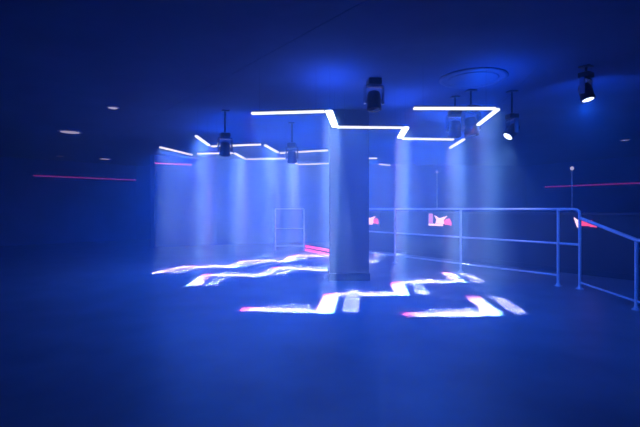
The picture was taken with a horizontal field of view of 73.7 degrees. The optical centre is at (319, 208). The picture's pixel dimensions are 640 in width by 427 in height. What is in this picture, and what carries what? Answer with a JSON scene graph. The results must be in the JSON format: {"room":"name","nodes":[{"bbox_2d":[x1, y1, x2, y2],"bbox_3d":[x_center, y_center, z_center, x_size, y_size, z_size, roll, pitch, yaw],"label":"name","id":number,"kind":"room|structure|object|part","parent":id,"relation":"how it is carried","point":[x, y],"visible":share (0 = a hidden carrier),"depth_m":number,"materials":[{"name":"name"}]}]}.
{"room":"nightclub dance floor","nodes":[
{"label":"nightclub dance floor","id":0,"kind":"room"},
{"bbox_2d":[0,157,135,245],"bbox_3d":[-10.591,-0.425,13.369,9.377,3.250,0.120,0,0,-43],"label":"wall","id":1,"kind":"structure","parent":0,"point":[33,209],"depth_m":14.85,"materials":[{"name":"paint"}]},
{"bbox_2d":[33,175,135,180],"bbox_3d":[-8.325,-1.095,15.351,3.341,0.050,0.032,0,0,-43],"label":"led strip","id":2,"kind":"object","parent":1,"relation":"attached to","point":[33,175],"visible":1,"depth_m":15.25,"materials":[{"name":"purple plastic"}]},
{"bbox_2d":[136,166,149,239],"bbox_3d":[-6.150,-0.425,16.560,1.900,3.250,0.120,0,0,0],"label":"wall","id":3,"kind":"structure","parent":0,"point":[142,172],"depth_m":16.50,"materials":[{"name":"paint"}]},
{"bbox_2d":[151,155,154,247],"bbox_3d":[-5.140,-0.425,14.800,0.120,3.250,3.400,0,0,0],"label":"wall","id":4,"kind":"structure","parent":0,"point":[152,156],"depth_m":13.10,"materials":[{"name":"paint"}]},
{"bbox_2d":[150,155,216,247],"bbox_3d":[-4.329,-0.425,13.652,2.059,3.250,0.120,0,0,-29],"label":"wall partition","id":5,"kind":"structure","parent":0,"point":[185,196],"depth_m":13.59,"materials":[{"name":"paint"}]},
{"bbox_2d":[155,162,191,165],"bbox_3d":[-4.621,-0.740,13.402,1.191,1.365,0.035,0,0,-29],"label":"led strip","id":6,"kind":"object","parent":5,"relation":"attached to","point":[155,162],"visible":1,"depth_m":13.40,"materials":[{"name":"purple plastic"}]},
{"bbox_2d":[0,240,639,426],"bbox_3d":[0.250,1.250,6.263,28.500,0.100,20.525,0,0,0],"label":"floor","id":7,"kind":"structure","parent":0,"point":[119,333],"depth_m":3.82,"materials":[{"name":"plastic"}]},
{"bbox_2d":[273,208,304,250],"bbox_3d":[-0.871,0.597,12.200,0.939,1.206,0.108,0,0,0],"label":"metal railing","id":8,"kind":"object","parent":7,"relation":"on","point":[275,228],"visible":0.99,"depth_m":12.18,"materials":[{"name":"metal"}]},
{"bbox_3d":[-1.286,0.610,12.200,0.110,1.180,0.108,0,0,0],"label":"post","id":9,"kind":"part","parent":8,"relation":"part of","materials":[{"name":"metal"}]},
{"bbox_3d":[-0.871,1.070,12.200,0.829,0.040,0.040,0,0,0],"label":"rail","id":10,"kind":"part","parent":8,"relation":"part of","materials":[{"name":"metal"}]},
{"bbox_3d":[-0.457,0.610,12.200,0.110,1.180,0.108,0,0,0],"label":"post","id":11,"kind":"part","parent":8,"relation":"part of","materials":[{"name":"metal"}]},
{"bbox_2d":[305,245,328,254],"bbox_3d":[0.051,1.120,11.503,0.266,0.160,1.568,0,0,-27],"label":"step","id":12,"kind":"structure","parent":7,"relation":"on","point":[312,248],"depth_m":11.49,"materials":[{"name":"laminate"}]},
{"bbox_2d":[328,109,369,280],"bbox_3d":[0.490,-0.225,7.425,0.690,2.850,0.690,0,0,0],"label":"pillar","id":13,"kind":"structure","parent":7,"relation":"on","point":[348,148],"depth_m":7.10,"materials":[{"name":"paint"}]},
{"bbox_2d":[369,208,583,289],"bbox_3d":[2.267,0.595,8.556,0.110,1.210,5.547,0,0,-36],"label":"metal railing","id":14,"kind":"object","parent":7,"relation":"on","point":[558,242],"visible":0.77,"depth_m":7.39,"materials":[{"name":"metal"}]},
{"bbox_3d":[1.650,0.610,9.400,0.110,1.180,0.108,0,0,0],"label":"post","id":15,"kind":"part","parent":14,"relation":"part of","materials":[{"name":"metal"}]},
{"bbox_3d":[2.649,0.610,8.033,0.110,1.180,0.108,0,0,0],"label":"post","id":16,"kind":"part","parent":14,"relation":"part of","materials":[{"name":"metal"}]},
{"bbox_3d":[2.175,1.035,8.681,0.032,0.032,5.128,0,0,-36],"label":"rail","id":17,"kind":"part","parent":14,"relation":"part of","materials":[{"name":"metal"}]},
{"bbox_3d":[2.267,0.540,8.556,0.034,0.034,5.438,0,0,-36],"label":"rail","id":18,"kind":"part","parent":14,"relation":"part of","materials":[{"name":"metal"}]},
{"bbox_3d":[2.272,0.042,8.548,0.040,0.105,5.457,0,0,-36],"label":"rail","id":19,"kind":"part","parent":14,"relation":"part of","materials":[{"name":"metal"}]},
{"bbox_3d":[3.687,0.610,6.611,0.110,1.180,0.108,0,0,0],"label":"post","id":20,"kind":"part","parent":14,"relation":"part of","materials":[{"name":"metal"}]},
{"bbox_3d":[3.870,0.640,6.360,0.110,1.120,0.108,0,0,0],"label":"post","id":21,"kind":"part","parent":14,"relation":"part of","materials":[{"name":"metal"}]},
{"bbox_2d":[369,211,639,280],"bbox_3d":[3.155,0.637,10.374,0.620,1.125,8.300,0,0,-36],"label":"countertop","id":22,"kind":"structure","parent":7,"relation":"on","point":[604,253],"depth_m":8.68,"materials":[{"name":"laminate"}]},
{"bbox_2d":[369,213,380,226],"bbox_3d":[1.453,0.310,12.251,0.045,0.440,0.780,0,0,-36],"label":"lit sign","id":23,"kind":"object","parent":22,"relation":"attached to","point":[374,218],"visible":0.59,"depth_m":12.09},
{"bbox_2d":[427,211,453,228],"bbox_3d":[2.892,0.270,10.281,0.045,0.440,0.780,0,0,-36],"label":"lit sign","id":24,"kind":"object","parent":22,"relation":"attached to","point":[434,220],"visible":1,"depth_m":10.25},
{"bbox_2d":[369,211,639,215],"bbox_3d":[3.155,0.095,10.374,0.620,0.040,8.300,0,0,-36],"label":"countertop","id":25,"kind":"structure","parent":22,"relation":"on","point":[549,213],"depth_m":8.58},
{"bbox_2d":[569,166,574,211],"bbox_3d":[4.802,-0.363,8.136,0.120,0.876,0.118,0,0,0],"label":"lamp","id":26,"kind":"object","parent":22,"relation":"on","point":[571,167],"visible":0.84,"depth_m":8.12,"materials":[{"name":"metal"}]},
{"bbox_2d":[572,216,599,229],"bbox_3d":[4.779,0.260,7.696,0.045,0.255,0.452,0,0,-36],"label":"lit sign","id":27,"kind":"object","parent":22,"relation":"attached to","point":[584,225],"visible":0.83,"depth_m":7.67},
{"bbox_2d":[579,217,639,310],"bbox_3d":[3.740,0.663,4.967,0.110,1.074,2.746,0,0,5],"label":"metal railing","id":28,"kind":"object","parent":7,"relation":"on","point":[636,300],"visible":1,"depth_m":5.05,"materials":[{"name":"metal"}]},
{"bbox_3d":[3.743,0.263,4.994,0.048,0.273,2.691,0,0,5],"label":"rail","id":29,"kind":"part","parent":28,"relation":"part of","materials":[{"name":"metal"}]},
{"bbox_3d":[3.743,1.100,4.992,0.028,0.028,2.687,0,0,5],"label":"rail","id":30,"kind":"part","parent":28,"relation":"part of","materials":[{"name":"metal"}]},
{"bbox_3d":[3.748,0.795,5.048,0.110,0.810,0.108,0,0,0],"label":"post","id":31,"kind":"part","parent":28,"relation":"part of","materials":[{"name":"metal"}]},
{"bbox_2d":[0,0,639,165],"bbox_3d":[-1.562,-1.875,4.420,29.972,0.450,33.043,0,0,-38],"label":"ceiling","id":32,"kind":"structure","parent":0,"point":[410,45],"depth_m":5.30,"materials":[{"name":"paint"}]},
{"bbox_2d":[57,129,82,133],"bbox_3d":[-5.367,-1.638,9.167,0.475,0.030,0.475,0,0,0],"label":"recessed light","id":33,"kind":"object","parent":32,"relation":"in","point":[65,131],"visible":1,"depth_m":9.08,"materials":[{"name":"white plastic"}]},
{"bbox_2d":[107,106,118,108],"bbox_3d":[-3.371,-1.638,6.954,0.188,0.030,0.188,0,0,0],"label":"recessed light","id":34,"kind":"object","parent":32,"relation":"in","point":[108,107],"visible":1,"depth_m":6.91,"materials":[{"name":"white plastic"}]},
{"bbox_2d":[159,146,192,155],"bbox_3d":[-2.829,-1.384,8.451,0.050,0.532,1.152,0,0,12],"label":"bar","id":35,"kind":"object","parent":32,"relation":"hanging from","point":[161,147],"visible":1,"depth_m":8.36,"materials":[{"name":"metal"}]},
{"bbox_2d":[195,135,209,145],"bbox_3d":[-1.962,-1.384,7.157,0.050,0.532,0.995,0,0,-3],"label":"bar","id":36,"kind":"object","parent":32,"relation":"hanging from","point":[196,136],"visible":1,"depth_m":7.05,"materials":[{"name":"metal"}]},
{"bbox_2d":[197,152,232,153],"bbox_3d":[-2.159,-1.384,8.773,0.759,0.532,0.050,0,0,7],"label":"bar","id":37,"kind":"object","parent":32,"relation":"hanging from","point":[197,152],"visible":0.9,"depth_m":8.76,"materials":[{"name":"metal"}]},
{"bbox_2d":[217,110,232,156],"bbox_3d":[-1.602,-1.260,7.200,0.212,0.779,0.224,0,0,23],"label":"light","id":38,"kind":"object","parent":32,"relation":"hanging from","point":[224,148],"visible":1,"depth_m":7.15,"materials":[{"name":"metal"}]},
{"bbox_2d":[211,143,260,146],"bbox_3d":[-1.515,-1.384,7.667,0.961,0.532,0.050,0,0,14],"label":"bar","id":39,"kind":"object","parent":32,"relation":"hanging from","point":[250,144],"visible":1,"depth_m":7.59,"materials":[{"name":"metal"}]},
{"bbox_2d":[246,157,287,159],"bbox_3d":[-1.211,-1.384,9.729,0.979,0.532,0.050,0,0,9],"label":"bar","id":40,"kind":"object","parent":32,"relation":"hanging from","point":[279,157],"visible":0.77,"depth_m":9.74,"materials":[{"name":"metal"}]},
{"bbox_2d":[246,158,287,159],"bbox_3d":[-1.211,-1.130,9.729,0.979,0.024,0.050,0,0,9],"label":"diffuser","id":41,"kind":"object","parent":40,"relation":"attached to","point":[246,158],"depth_m":9.74,"materials":[{"name":"white plastic"}]},
{"bbox_2d":[264,144,278,152],"bbox_3d":[-0.916,-1.384,8.133,0.051,0.532,0.996,0,0,8],"label":"bar","id":42,"kind":"object","parent":32,"relation":"hanging from","point":[265,145],"visible":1,"depth_m":8.02,"materials":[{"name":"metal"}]},
{"bbox_2d":[251,109,324,114],"bbox_3d":[-0.382,-1.384,5.032,0.876,0.532,0.050,0,0,7],"label":"bar","id":43,"kind":"object","parent":32,"relation":"hanging from","point":[314,110],"visible":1,"depth_m":5.02,"materials":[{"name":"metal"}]},
{"bbox_2d":[285,122,298,163],"bbox_3d":[-0.536,-1.254,8.207,0.255,0.792,0.194,0,0,10],"label":"light","id":44,"kind":"object","parent":32,"relation":"hanging from","point":[291,156],"visible":1,"depth_m":8.15,"materials":[{"name":"metal"}]},
{"bbox_2d":[280,127,327,153],"bbox_3d":[-0.331,-1.384,8.515,1.050,0.532,0.050,0,0,23],"label":"bar","id":45,"kind":"object","parent":32,"relation":"hanging from","point":[320,150],"visible":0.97,"depth_m":8.48,"materials":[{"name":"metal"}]},
{"bbox_2d":[280,150,327,153],"bbox_3d":[-0.331,-1.130,8.515,1.050,0.024,0.050,0,0,23],"label":"diffuser","id":46,"kind":"object","parent":45,"relation":"attached to","point":[303,151],"depth_m":8.45,"materials":[{"name":"white plastic"}]},
{"bbox_2d":[298,163,328,164],"bbox_3d":[-0.170,-1.384,10.869,0.820,0.532,0.051,0,0,17],"label":"bar","id":47,"kind":"object","parent":32,"relation":"hanging from","point":[300,163],"visible":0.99,"depth_m":10.86,"materials":[{"name":"metal"}]},
{"bbox_2d":[325,109,337,126],"bbox_3d":[0.155,-1.384,5.417,0.085,0.532,0.931,0,0,6],"label":"bar","id":48,"kind":"object","parent":32,"relation":"hanging from","point":[329,112],"visible":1,"depth_m":5.28,"materials":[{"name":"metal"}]},
{"bbox_2d":[337,90,402,128],"bbox_3d":[0.696,-1.384,5.961,0.923,0.532,0.050,0,0,-2],"label":"bar","id":49,"kind":"object","parent":32,"relation":"hanging from","point":[344,125],"visible":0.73,"depth_m":5.95,"materials":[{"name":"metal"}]},
{"bbox_2d":[337,126,402,128],"bbox_3d":[0.696,-1.130,5.961,0.923,0.024,0.050,0,0,-2],"label":"diffuser","id":50,"kind":"object","parent":49,"relation":"attached to","point":[348,127],"depth_m":5.95,"materials":[{"name":"white plastic"}]},
{"bbox_2d":[369,135,376,158],"bbox_3d":[0.856,-1.384,9.612,0.850,0.532,0.050,0,0,-3],"label":"bar","id":51,"kind":"object","parent":32,"relation":"hanging from","point":[372,157],"visible":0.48,"depth_m":9.62,"materials":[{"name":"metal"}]},
{"bbox_2d":[363,77,384,111],"bbox_3d":[0.690,-1.443,5.444,0.268,0.417,0.198,0,0,-8],"label":"light","id":52,"kind":"object","parent":32,"relation":"hanging from","point":[374,100],"visible":1,"depth_m":5.40,"materials":[{"name":"metal"}]},
{"bbox_2d":[397,126,408,137],"bbox_3d":[1.236,-1.384,6.376,0.085,0.532,0.832,0,0,5],"label":"bar","id":53,"kind":"object","parent":32,"relation":"hanging from","point":[403,131],"visible":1,"depth_m":6.28,"materials":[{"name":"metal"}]},
{"bbox_2d":[402,137,453,140],"bbox_3d":[1.764,-1.384,6.963,0.862,0.532,0.050,0,0,-5],"label":"bar","id":54,"kind":"object","parent":32,"relation":"hanging from","point":[403,138],"visible":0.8,"depth_m":6.93,"materials":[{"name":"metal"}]},
{"bbox_2d":[445,96,463,137],"bbox_3d":[1.992,-1.343,6.306,0.268,0.614,0.195,0,0,0],"label":"light","id":55,"kind":"object","parent":32,"relation":"hanging from","point":[454,128],"visible":0.84,"depth_m":6.24,"materials":[{"name":"metal"}]},
{"bbox_2d":[413,106,495,109],"bbox_3d":[1.522,-1.384,4.830,0.932,0.532,0.051,0,0,-1],"label":"bar","id":56,"kind":"object","parent":32,"relation":"hanging from","point":[415,107],"visible":1,"depth_m":4.81,"materials":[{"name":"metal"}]},
{"bbox_2d":[449,119,464,148],"bbox_3d":[2.390,-1.384,7.474,0.050,0.532,0.996,0,0,4],"label":"bar","id":57,"kind":"object","parent":32,"relation":"hanging from","point":[462,139],"visible":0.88,"depth_m":7.45,"materials":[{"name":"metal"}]},
{"bbox_2d":[449,139,464,148],"bbox_3d":[2.390,-1.130,7.474,0.050,0.024,0.996,0,0,4],"label":"diffuser","id":58,"kind":"object","parent":57,"relation":"attached to","point":[461,140],"depth_m":7.41,"materials":[{"name":"white plastic"}]},
{"bbox_2d":[461,89,480,137],"bbox_3d":[2.106,-1.321,5.943,0.281,0.659,0.214,0,0,-15],"label":"light","id":59,"kind":"object","parent":32,"relation":"hanging from","point":[468,125],"visible":0.96,"depth_m":5.89,"materials":[{"name":"metal"}]},
{"bbox_2d":[439,67,508,88],"bbox_3d":[1.935,-1.631,5.399,0.830,0.038,0.830,0,0,0],"label":"ceiling disc","id":60,"kind":"object","parent":32,"relation":"attached to","point":[481,76],"visible":1,"depth_m":5.30,"materials":[{"name":"paint"}]},
{"bbox_3d":[1.935,-1.627,5.399,0.620,0.030,0.620,0,0,0],"label":"plate","id":61,"kind":"part","parent":60,"relation":"part of","materials":[{"name":"paint"}]},
{"bbox_2d":[476,77,527,125],"bbox_3d":[2.319,-1.385,5.293,0.526,0.533,0.911,0,0,7],"label":"bar","id":62,"kind":"object","parent":32,"relation":"hanging from","point":[493,112],"visible":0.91,"depth_m":5.21,"materials":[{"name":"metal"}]},
{"bbox_2d":[476,108,499,125],"bbox_3d":[2.083,-1.130,5.321,0.050,0.024,0.911,0,0,7],"label":"diffuser","id":63,"kind":"object","parent":62,"relation":"attached to","point":[493,112],"depth_m":5.25,"materials":[{"name":"white plastic"}]},
{"bbox_2d":[503,90,519,139],"bbox_3d":[2.687,-1.306,5.999,0.215,0.687,0.214,0,0,33],"label":"light","id":64,"kind":"object","parent":32,"relation":"hanging from","point":[511,130],"visible":0.99,"depth_m":5.95,"materials":[{"name":"metal"}]},
{"bbox_2d":[578,64,595,101],"bbox_3d":[3.084,-1.444,4.950,0.187,0.412,0.180,0,0,8],"label":"light","id":65,"kind":"object","parent":32,"relation":"hanging from","point":[586,93],"visible":1,"depth_m":4.90,"materials":[{"name":"metal"}]},
{"bbox_2d":[217,159,424,244],"bbox_3d":[0.284,-0.425,15.208,7.692,3.250,0.120,0,0,-16],"label":"wall","id":66,"kind":"structure","parent":0,"point":[249,192],"depth_m":14.73,"materials":[{"name":"paint"}]},
{"bbox_2d":[425,165,526,211],"bbox_3d":[5.995,-0.425,16.422,4.013,3.250,0.120,0,0,-5],"label":"wall","id":67,"kind":"structure","parent":0,"point":[453,186],"depth_m":16.36,"materials":[{"name":"paint"}]},
{"bbox_2d":[527,156,639,212],"bbox_3d":[11.300,-0.425,11.480,0.120,3.250,12.057,0,0,-33],"label":"wall","id":68,"kind":"structure","parent":0,"point":[624,198],"depth_m":14.61,"materials":[{"name":"paint"}]},
{"bbox_2d":[545,182,639,187],"bbox_3d":[9.523,-0.800,14.116,0.032,0.050,4.260,0,0,-33],"label":"led strip","id":69,"kind":"object","parent":68,"relation":"attached to","point":[631,182],"visible":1,"depth_m":14.44,"materials":[{"name":"plastic"}]}
]}

